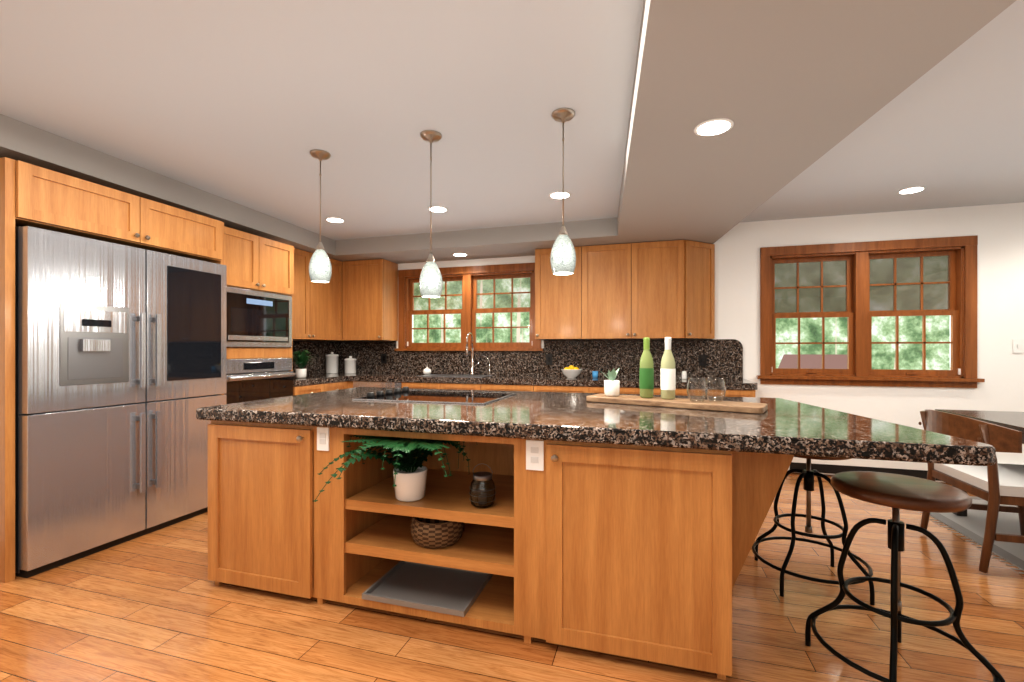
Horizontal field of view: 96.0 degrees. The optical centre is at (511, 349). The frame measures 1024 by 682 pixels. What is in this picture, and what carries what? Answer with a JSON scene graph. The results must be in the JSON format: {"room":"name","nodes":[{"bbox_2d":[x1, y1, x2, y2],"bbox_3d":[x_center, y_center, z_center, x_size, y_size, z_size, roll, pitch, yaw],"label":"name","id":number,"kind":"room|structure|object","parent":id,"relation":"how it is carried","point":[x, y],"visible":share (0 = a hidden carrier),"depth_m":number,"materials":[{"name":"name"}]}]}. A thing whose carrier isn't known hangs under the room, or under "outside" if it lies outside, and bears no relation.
{"room":"kitchen and dining room","nodes":[
{"label":"kitchen and dining room","id":0,"kind":"room"},
{"bbox_2d":[0,157,223,264],"bbox_3d":[-2.760,-0.838,3.083,0.746,0.305,1.204,0,0,16],"label":"upper cabinet","id":1,"kind":"object","parent":0,"relation":"attached to","point":[31,195],"depth_m":2.76,"materials":[{"name":"brown wood"}]},
{"bbox_2d":[224,226,293,295],"bbox_3d":[-2.511,-0.752,4.102,0.646,0.475,0.827,0,0,16],"label":"upper cabinet","id":2,"kind":"object","parent":0,"relation":"attached to","point":[253,262],"depth_m":4.00,"materials":[{"name":"brown wood"}]},
{"bbox_2d":[227,287,291,346],"bbox_3d":[-2.443,-0.265,4.082,0.536,0.486,0.770,0,0,16],"label":"built-in microwave","id":3,"kind":"object","parent":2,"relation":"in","point":[258,319],"visible":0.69,"depth_m":3.99,"materials":[{"name":"silver metal"}]},
{"bbox_2d":[225,358,295,403],"bbox_3d":[-2.438,0.417,4.080,0.647,0.675,0.770,0,0,16],"label":"wall oven","id":4,"kind":"object","parent":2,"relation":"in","point":[254,379],"visible":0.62,"depth_m":3.99,"materials":[{"name":"silver metal"}]},
{"bbox_2d":[292,248,343,339],"bbox_3d":[-2.342,-0.588,5.079,0.417,0.956,1.130,0,0,16],"label":"upper cabinet","id":5,"kind":"object","parent":0,"relation":"attached to","point":[317,308],"depth_m":5.15,"materials":[{"name":"brown wood"}]},
{"bbox_2d":[0,0,1015,263],"bbox_3d":[-0.700,-1.335,1.511,5.600,0.530,7.700,0,0,16],"label":"ceiling","id":6,"kind":"structure","parent":0,"point":[792,88],"depth_m":2.16,"materials":[{"name":"grey paint"}]},
{"bbox_2d":[452,253,467,255],"bbox_3d":[-0.583,-1.067,5.179,0.176,0.006,0.176,0,0,16],"label":"recessed light","id":7,"kind":"object","parent":6,"relation":"in","point":[459,254],"visible":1,"depth_m":5.15,"materials":[{"name":"white plastic"}]},
{"bbox_2d":[694,118,733,135],"bbox_3d":[0.969,-1.067,2.216,0.176,0.006,0.176,0,0,16],"label":"recessed light","id":8,"kind":"object","parent":6,"relation":"in","point":[714,127],"visible":1,"depth_m":2.21,"materials":[{"name":"white plastic"}]},
{"bbox_2d":[0,472,1023,681],"bbox_3d":[0.691,1.250,1.099,8.900,0.100,8.100,0,0,16],"label":"floor","id":9,"kind":"structure","parent":0,"point":[157,606],"depth_m":1.98,"materials":[{"name":"brown wood"}]},
{"bbox_2d":[15,226,226,577],"bbox_3d":[-2.696,0.275,3.067,0.808,1.850,1.180,0,0,16],"label":"fridge","id":10,"kind":"object","parent":9,"relation":"on","point":[120,364],"visible":0.96,"depth_m":2.75,"materials":[{"name":"silver metal"}]},
{"bbox_2d":[293,383,328,395],"bbox_3d":[-2.324,0.777,4.736,0.646,0.844,0.481,0,0,16],"label":"base cabinet","id":11,"kind":"object","parent":9,"relation":"on","point":[306,389],"depth_m":4.62,"materials":[{"name":"brown wood"}]},
{"bbox_2d":[292,340,347,386],"bbox_3d":[-2.275,0.125,4.893,0.650,0.460,0.810,0,0,16],"label":"countertop","id":12,"kind":"structure","parent":11,"relation":"on","point":[316,371],"depth_m":5.53,"materials":[{"name":"brown stone"}]},
{"bbox_2d":[292,350,314,377],"bbox_3d":[-2.188,0.149,4.805,0.335,0.290,0.366,0,0,16],"label":"potted plant","id":13,"kind":"object","parent":12,"relation":"on","point":[301,360],"depth_m":4.76,"materials":[{"name":"green plant"}]},
{"bbox_2d":[329,381,348,390],"bbox_3d":[-2.228,0.777,5.059,0.646,0.844,0.438,0,0,16],"label":"base cabinet","id":14,"kind":"object","parent":9,"relation":"on","point":[336,385],"depth_m":5.05,"materials":[{"name":"brown wood"}]},
{"bbox_2d":[349,381,404,387],"bbox_3d":[-1.418,0.777,5.406,0.751,0.844,0.631,0,0,16],"label":"base cabinet","id":15,"kind":"object","parent":9,"relation":"on","point":[352,384],"depth_m":5.10,"materials":[{"name":"brown wood"}]},
{"bbox_2d":[405,382,444,388],"bbox_3d":[-0.866,0.777,5.242,0.521,0.844,0.631,0,0,16],"label":"base cabinet","id":16,"kind":"object","parent":9,"relation":"on","point":[407,384],"depth_m":4.94,"materials":[{"name":"brown wood"}]},
{"bbox_2d":[445,383,488,389],"bbox_3d":[-0.454,0.777,5.120,0.582,0.844,0.631,0,0,16],"label":"base cabinet","id":17,"kind":"object","parent":9,"relation":"on","point":[447,385],"depth_m":4.80,"materials":[{"name":"brown wood"}]},
{"bbox_2d":[208,420,793,679],"bbox_3d":[-0.043,0.777,2.531,2.771,0.845,1.291,0,0,16],"label":"kitchen island","id":18,"kind":"object","parent":9,"relation":"on","point":[637,552],"visible":0.9,"depth_m":1.94,"materials":[{"name":"brown wood"}]},
{"bbox_2d":[317,427,328,450],"bbox_3d":[-0.884,0.418,2.155,0.064,0.108,0.008,0,0,16],"label":"outlet","id":19,"kind":"object","parent":18,"relation":"attached to","point":[322,438],"visible":1,"depth_m":2.15,"materials":[{"name":"white plastic"}]},
{"bbox_2d":[313,435,477,501],"bbox_3d":[-0.495,0.546,2.071,0.650,0.296,0.626,0,0,16],"label":"fern plant","id":20,"kind":"object","parent":18,"relation":"in","point":[409,474],"visible":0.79,"depth_m":2.08,"materials":[{"name":"green plant"}]},
{"bbox_2d":[362,561,492,616],"bbox_3d":[-0.389,1.122,2.206,0.500,0.024,0.380,0,0,16],"label":"baking tray","id":21,"kind":"object","parent":18,"relation":"in","point":[445,590],"visible":0.79,"depth_m":2.18,"materials":[{"name":"silver metal"}]},
{"bbox_2d":[410,517,463,548],"bbox_3d":[-0.350,0.835,2.163,0.253,0.118,0.251,0,0,16],"label":"wicker basket","id":22,"kind":"object","parent":18,"relation":"in","point":[431,533],"visible":0.81,"depth_m":2.06,"materials":[{"name":"brown wicker"}]},
{"bbox_2d":[469,463,495,507],"bbox_3d":[-0.131,0.601,2.057,0.121,0.186,0.121,0,0,16],"label":"lantern","id":23,"kind":"object","parent":18,"relation":"in","point":[482,487],"visible":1,"depth_m":2.02,"materials":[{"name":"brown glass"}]},
{"bbox_2d":[526,440,543,470],"bbox_3d":[0.092,0.428,1.866,0.073,0.120,0.008,0,0,16],"label":"outlet","id":24,"kind":"object","parent":18,"relation":"attached to","point":[534,454],"visible":1,"depth_m":1.86,"materials":[{"name":"white plastic"}]},
{"bbox_2d":[196,387,995,465],"bbox_3d":[0.136,0.325,2.521,3.228,0.060,1.428,0,0,16],"label":"island countertop","id":25,"kind":"structure","parent":18,"relation":"on","point":[783,426],"depth_m":1.92,"materials":[{"name":"brown stone"}]},
{"bbox_2d":[352,387,515,403],"bbox_3d":[-0.456,0.275,2.878,0.822,0.038,0.612,0,0,16],"label":"cooktop","id":26,"kind":"object","parent":25,"relation":"in","point":[405,394],"visible":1,"depth_m":2.83,"materials":[{"name":"black glass"}]},
{"bbox_2d":[586,394,767,413],"bbox_3d":[0.836,0.279,2.438,0.894,0.030,0.210,0,0,35],"label":"cutting board","id":27,"kind":"object","parent":25,"relation":"on","point":[740,407],"visible":0.98,"depth_m":2.33,"materials":[{"name":"brown wood"}]},
{"bbox_2d":[600,369,619,395],"bbox_3d":[0.556,0.183,2.629,0.116,0.159,0.094,0,0,16],"label":"succulent pot","id":28,"kind":"object","parent":27,"relation":"on","point":[611,386],"visible":1,"depth_m":2.60,"materials":[{"name":"white ceramic"}]},
{"bbox_2d":[639,337,653,397],"bbox_3d":[0.739,0.098,2.530,0.077,0.330,0.077,0,0,16],"label":"wine bottle","id":29,"kind":"object","parent":27,"relation":"on","point":[646,377],"visible":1,"depth_m":2.50,"materials":[{"name":"green glass"}]},
{"bbox_2d":[660,337,675,398],"bbox_3d":[0.834,0.098,2.463,0.077,0.330,0.077,0,0,16],"label":"wine bottle","id":30,"kind":"object","parent":27,"relation":"on","point":[667,378],"visible":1,"depth_m":2.43,"materials":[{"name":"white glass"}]},
{"bbox_2d":[686,377,707,401],"bbox_3d":[0.934,0.203,2.327,0.102,0.120,0.102,0,0,16],"label":"glass","id":31,"kind":"object","parent":27,"relation":"on","point":[705,390],"visible":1,"depth_m":2.32,"materials":[{"name":"clear glass"}]},
{"bbox_2d":[705,377,725,401],"bbox_3d":[1.032,0.203,2.339,0.102,0.120,0.102,0,0,16],"label":"glass","id":32,"kind":"object","parent":27,"relation":"on","point":[708,395],"visible":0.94,"depth_m":2.33,"materials":[{"name":"clear glass"}]},
{"bbox_2d":[489,384,540,391],"bbox_3d":[0.035,0.777,4.976,0.682,0.844,0.631,0,0,16],"label":"base cabinet","id":33,"kind":"object","parent":9,"relation":"on","point":[536,388],"depth_m":4.65,"materials":[{"name":"brown wood"}]},
{"bbox_2d":[541,385,596,392],"bbox_3d":[0.567,0.777,4.818,0.672,0.844,0.631,0,0,16],"label":"base cabinet","id":34,"kind":"object","parent":9,"relation":"on","point":[574,389],"depth_m":4.50,"materials":[{"name":"brown wood"}]},
{"bbox_2d":[348,339,757,389],"bbox_3d":[-0.066,0.125,4.998,4.826,0.460,0.646,0,0,16],"label":"backsplash","id":35,"kind":"structure","parent":34,"relation":"on","point":[724,359],"depth_m":5.02,"materials":[{"name":"brown stone"}]},
{"bbox_2d":[325,352,338,372],"bbox_3d":[-2.246,0.161,5.755,0.158,0.266,0.158,0,0,16],"label":"canister","id":36,"kind":"object","parent":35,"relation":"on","point":[332,362],"visible":0.96,"depth_m":5.69,"materials":[{"name":"white ceramic"}]},
{"bbox_2d":[344,356,356,373],"bbox_3d":[-1.999,0.186,5.703,0.144,0.216,0.144,0,0,16],"label":"canister","id":37,"kind":"object","parent":35,"relation":"on","point":[350,364],"visible":1,"depth_m":5.64,"materials":[{"name":"white ceramic"}]},
{"bbox_2d":[381,354,386,362],"bbox_3d":[-1.603,0.110,5.764,0.072,0.120,0.008,0,0,16],"label":"outlet","id":38,"kind":"object","parent":35,"relation":"attached to","point":[383,358],"visible":1,"depth_m":5.76,"materials":[{"name":"black plastic"}]},
{"bbox_2d":[423,362,430,373],"bbox_3d":[-1.010,0.219,5.483,0.100,0.150,0.100,0,0,16],"label":"soap dispenser","id":39,"kind":"object","parent":35,"relation":"on","point":[426,370],"visible":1,"depth_m":5.45,"materials":[{"name":"white ceramic"}]},
{"bbox_2d":[420,374,493,377],"bbox_3d":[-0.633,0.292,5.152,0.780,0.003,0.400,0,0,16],"label":"sink basin","id":40,"kind":"object","parent":35,"relation":"in","point":[443,375],"visible":0.96,"depth_m":5.21,"materials":[{"name":"silver metal"}]},
{"bbox_2d":[465,332,479,374],"bbox_3d":[-0.454,0.047,5.280,0.117,0.494,0.216,0,0,16],"label":"faucet","id":41,"kind":"object","parent":35,"relation":"on","point":[467,352],"visible":1,"depth_m":5.35,"materials":[{"name":"silver metal"}]},
{"bbox_2d":[546,354,551,364],"bbox_3d":[0.416,0.110,5.166,0.072,0.120,0.008,0,0,16],"label":"outlet","id":42,"kind":"object","parent":35,"relation":"attached to","point":[548,359],"visible":1,"depth_m":5.16,"materials":[{"name":"black plastic"}]},
{"bbox_2d":[561,365,581,377],"bbox_3d":[0.623,0.228,4.822,0.228,0.132,0.228,0,0,16],"label":"fruit bowl","id":43,"kind":"object","parent":35,"relation":"on","point":[571,371],"visible":1,"depth_m":4.76,"materials":[{"name":"white ceramic"}]},
{"bbox_2d":[592,371,597,377],"bbox_3d":[0.867,0.259,4.801,0.064,0.070,0.062,0,0,16],"label":"glass cup","id":44,"kind":"object","parent":35,"relation":"on","point":[594,374],"visible":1,"depth_m":4.78,"materials":[{"name":"blue glass"}]},
{"bbox_2d":[676,371,692,378],"bbox_3d":[1.720,0.254,4.601,0.158,0.080,0.048,0,0,16],"label":"spice jars","id":45,"kind":"object","parent":35,"relation":"on","point":[684,374],"visible":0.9,"depth_m":4.58,"materials":[{"name":"clear glass"}]},
{"bbox_2d":[699,355,706,365],"bbox_3d":[1.950,0.110,4.711,0.072,0.120,0.008,0,0,16],"label":"outlet","id":46,"kind":"object","parent":35,"relation":"attached to","point":[702,360],"visible":1,"depth_m":4.71,"materials":[{"name":"black plastic"}]},
{"bbox_2d":[597,387,656,394],"bbox_3d":[1.094,0.777,4.662,0.672,0.844,0.631,0,0,16],"label":"base cabinet","id":47,"kind":"object","parent":9,"relation":"on","point":[623,390],"depth_m":4.34,"materials":[{"name":"brown wood"}]},
{"bbox_2d":[657,388,712,395],"bbox_3d":[1.583,0.777,4.517,0.592,0.844,0.631,0,0,16],"label":"base cabinet","id":48,"kind":"object","parent":9,"relation":"on","point":[678,391],"depth_m":4.19,"materials":[{"name":"brown wood"}]},
{"bbox_2d":[713,389,754,396],"bbox_3d":[1.985,0.777,4.398,0.491,0.844,0.631,0,0,16],"label":"base cabinet","id":49,"kind":"object","parent":9,"relation":"on","point":[729,393],"depth_m":4.08,"materials":[{"name":"brown wood"}]},
{"bbox_2d":[752,455,874,604],"bbox_3d":[1.545,0.846,2.400,0.529,0.708,0.529,0,0,16],"label":"bar stool","id":50,"kind":"object","parent":9,"relation":"on","point":[807,474],"visible":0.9,"depth_m":2.35,"materials":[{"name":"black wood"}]},
{"bbox_2d":[805,471,1004,681],"bbox_3d":[1.408,0.846,1.690,0.529,0.708,0.529,0,0,16],"label":"bar stool","id":51,"kind":"object","parent":9,"relation":"on","point":[896,492],"visible":1,"depth_m":1.62,"materials":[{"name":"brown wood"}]},
{"bbox_2d":[919,496,1023,573],"bbox_3d":[4.028,1.196,2.666,2.390,0.008,1.900,0,0,16],"label":"rug","id":52,"kind":"object","parent":9,"relation":"on","point":[971,526],"visible":0.48,"depth_m":3.09,"materials":[{"name":"grey carpet"}]},
{"bbox_2d":[919,410,1023,572],"bbox_3d":[2.829,0.778,2.656,0.574,0.816,0.820,0,0,16],"label":"dining chair","id":53,"kind":"object","parent":52,"relation":"on","point":[995,485],"visible":0.79,"depth_m":2.52,"materials":[{"name":"brown wood"}]},
{"bbox_2d":[935,409,1023,516],"bbox_3d":[3.811,0.818,2.480,1.800,0.746,1.480,0,0,16],"label":"dining table","id":54,"kind":"object","parent":52,"relation":"on","point":[1012,420],"visible":0.44,"depth_m":3.07,"materials":[{"name":"wood"}]},
{"bbox_2d":[336,202,1023,482],"bbox_3d":[1.812,-0.200,4.886,8.900,2.800,0.200,0,0,16],"label":"wall","id":55,"kind":"structure","parent":0,"point":[998,229],"depth_m":4.25,"materials":[{"name":"white paint"}]},
{"bbox_2d":[344,259,397,340],"bbox_3d":[-1.753,-0.588,5.632,0.580,0.956,0.387,0,0,16],"label":"upper cabinet","id":56,"kind":"object","parent":55,"relation":"attached to","point":[370,286],"depth_m":5.50,"materials":[{"name":"brown wood"}]},
{"bbox_2d":[395,263,543,350],"bbox_3d":[-0.525,-0.485,5.516,1.870,1.000,0.200,0,0,16],"label":"window","id":57,"kind":"structure","parent":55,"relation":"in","point":[467,276],"depth_m":5.48,"materials":[{"name":"brown wood"}]},
{"bbox_2d":[535,246,587,339],"bbox_3d":[0.557,-0.588,4.969,0.556,0.956,0.346,0,0,16],"label":"upper cabinet","id":58,"kind":"object","parent":55,"relation":"attached to","point":[561,301],"depth_m":4.81,"materials":[{"name":"brown wood"}]},
{"bbox_2d":[588,240,691,339],"bbox_3d":[1.239,-0.588,4.767,1.109,0.956,0.346,0,0,16],"label":"upper cabinet","id":59,"kind":"object","parent":55,"relation":"attached to","point":[657,290],"depth_m":4.58,"materials":[{"name":"brown wood"}]},
{"bbox_2d":[692,241,714,338],"bbox_3d":[1.835,-0.588,4.591,0.372,0.956,0.346,0,0,16],"label":"upper cabinet","id":60,"kind":"object","parent":55,"relation":"attached to","point":[703,254],"depth_m":4.60,"materials":[{"name":"brown wood"}]},
{"bbox_2d":[787,457,942,481],"bbox_3d":[4.242,1.090,4.022,3.250,0.180,0.073,0,0,16],"label":"baseboard heater","id":61,"kind":"object","parent":55,"relation":"attached to","point":[913,469],"visible":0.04,"depth_m":4.27,"materials":[{"name":"white painted metal"}]},
{"bbox_2d":[757,235,984,387],"bbox_3d":[3.308,-0.335,4.381,1.785,1.350,0.200,0,0,16],"label":"dining window","id":62,"kind":"structure","parent":55,"relation":"in","point":[859,285],"depth_m":4.34,"materials":[{"name":"brown wood"}]},
{"bbox_2d":[1013,339,1022,352],"bbox_3d":[4.402,-0.030,4.007,0.070,0.120,0.013,0,0,16],"label":"light switch","id":63,"kind":"object","parent":55,"relation":"attached to","point":[1017,345],"visible":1,"depth_m":4.01,"materials":[{"name":"white plastic"}]},
{"bbox_2d":[739,0,1023,222],"bbox_3d":[2.857,-1.440,0.457,3.980,0.320,7.700,0,0,16],"label":"ceiling","id":64,"kind":"structure","parent":0,"point":[947,131],"depth_m":2.93,"materials":[{"name":"grey paint"}]},
{"bbox_2d":[897,186,925,193],"bbox_3d":[3.201,-1.277,3.693,0.176,0.006,0.176,0,0,16],"label":"recessed light","id":65,"kind":"object","parent":64,"relation":"in","point":[909,190],"visible":1,"depth_m":3.69,"materials":[{"name":"white plastic"}]},
{"bbox_3d":[-0.431,-0.200,-2.688,8.900,2.800,0.200,0,0,16],"label":"wall","id":66,"kind":"structure","parent":0,"visible":0},
{"bbox_2d":[0,0,643,239],"bbox_3d":[-1.180,-1.420,1.314,3.810,0.360,7.050,0,0,16],"label":"ceiling tray","id":67,"kind":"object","parent":66,"relation":"attached to","point":[251,104],"visible":1,"depth_m":2.27,"materials":[{"name":"grey paint"}]},
{"bbox_2d":[309,149,331,282],"bbox_3d":[-1.212,-0.835,2.914,0.136,0.810,0.136,0,0,16],"label":"pendant light","id":68,"kind":"object","parent":67,"relation":"hanging from","point":[320,268],"visible":1,"depth_m":2.88,"materials":[{"name":"white glass"}]},
{"bbox_2d":[325,217,344,222],"bbox_3d":[-1.690,-1.237,4.401,0.176,0.006,0.176,0,0,16],"label":"recessed light","id":69,"kind":"object","parent":67,"relation":"attached to","point":[334,219],"visible":1,"depth_m":4.39,"materials":[{"name":"white plastic"}]},
{"bbox_2d":[419,130,442,297],"bbox_3d":[-0.468,-0.772,2.663,0.136,0.934,0.136,0,0,16],"label":"pendant light","id":70,"kind":"object","parent":67,"relation":"hanging from","point":[430,283],"visible":1,"depth_m":2.63,"materials":[{"name":"white glass"}]},
{"bbox_2d":[428,206,447,211],"bbox_3d":[-0.653,-1.237,4.063,0.176,0.006,0.176,0,0,16],"label":"recessed light","id":71,"kind":"object","parent":67,"relation":"attached to","point":[439,209],"visible":0.96,"depth_m":4.06,"materials":[{"name":"white plastic"}]},
{"bbox_2d":[549,191,570,198],"bbox_3d":[0.385,-1.237,3.693,0.176,0.006,0.176,0,0,16],"label":"recessed light","id":72,"kind":"object","parent":67,"relation":"attached to","point":[556,195],"visible":0.96,"depth_m":3.69,"materials":[{"name":"white plastic"}]},
{"bbox_2d":[550,108,575,274],"bbox_3d":[0.269,-0.820,2.423,0.136,0.840,0.136,0,0,16],"label":"pendant light","id":73,"kind":"object","parent":67,"relation":"hanging from","point":[563,258],"visible":1,"depth_m":2.38,"materials":[{"name":"white glass"}]},
{"label":"outside","id":74,"kind":"structure","parent":0,"visible":0},
{"bbox_2d":[413,278,949,369],"bbox_3d":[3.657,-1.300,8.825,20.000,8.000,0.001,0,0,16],"label":"foliage","id":75,"kind":"object","parent":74,"point":[780,337],"depth_m":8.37,"materials":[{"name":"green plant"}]},
{"label":"ground","id":76,"kind":"structure","parent":74,"visible":0},
{"bbox_2d":[778,354,846,368],"bbox_3d":[5.136,0.790,7.657,1.100,1.420,1.000,0,0,16],"label":"shed","id":77,"kind":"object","parent":76,"relation":"on","point":[808,362],"depth_m":7.54,"materials":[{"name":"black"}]}
]}

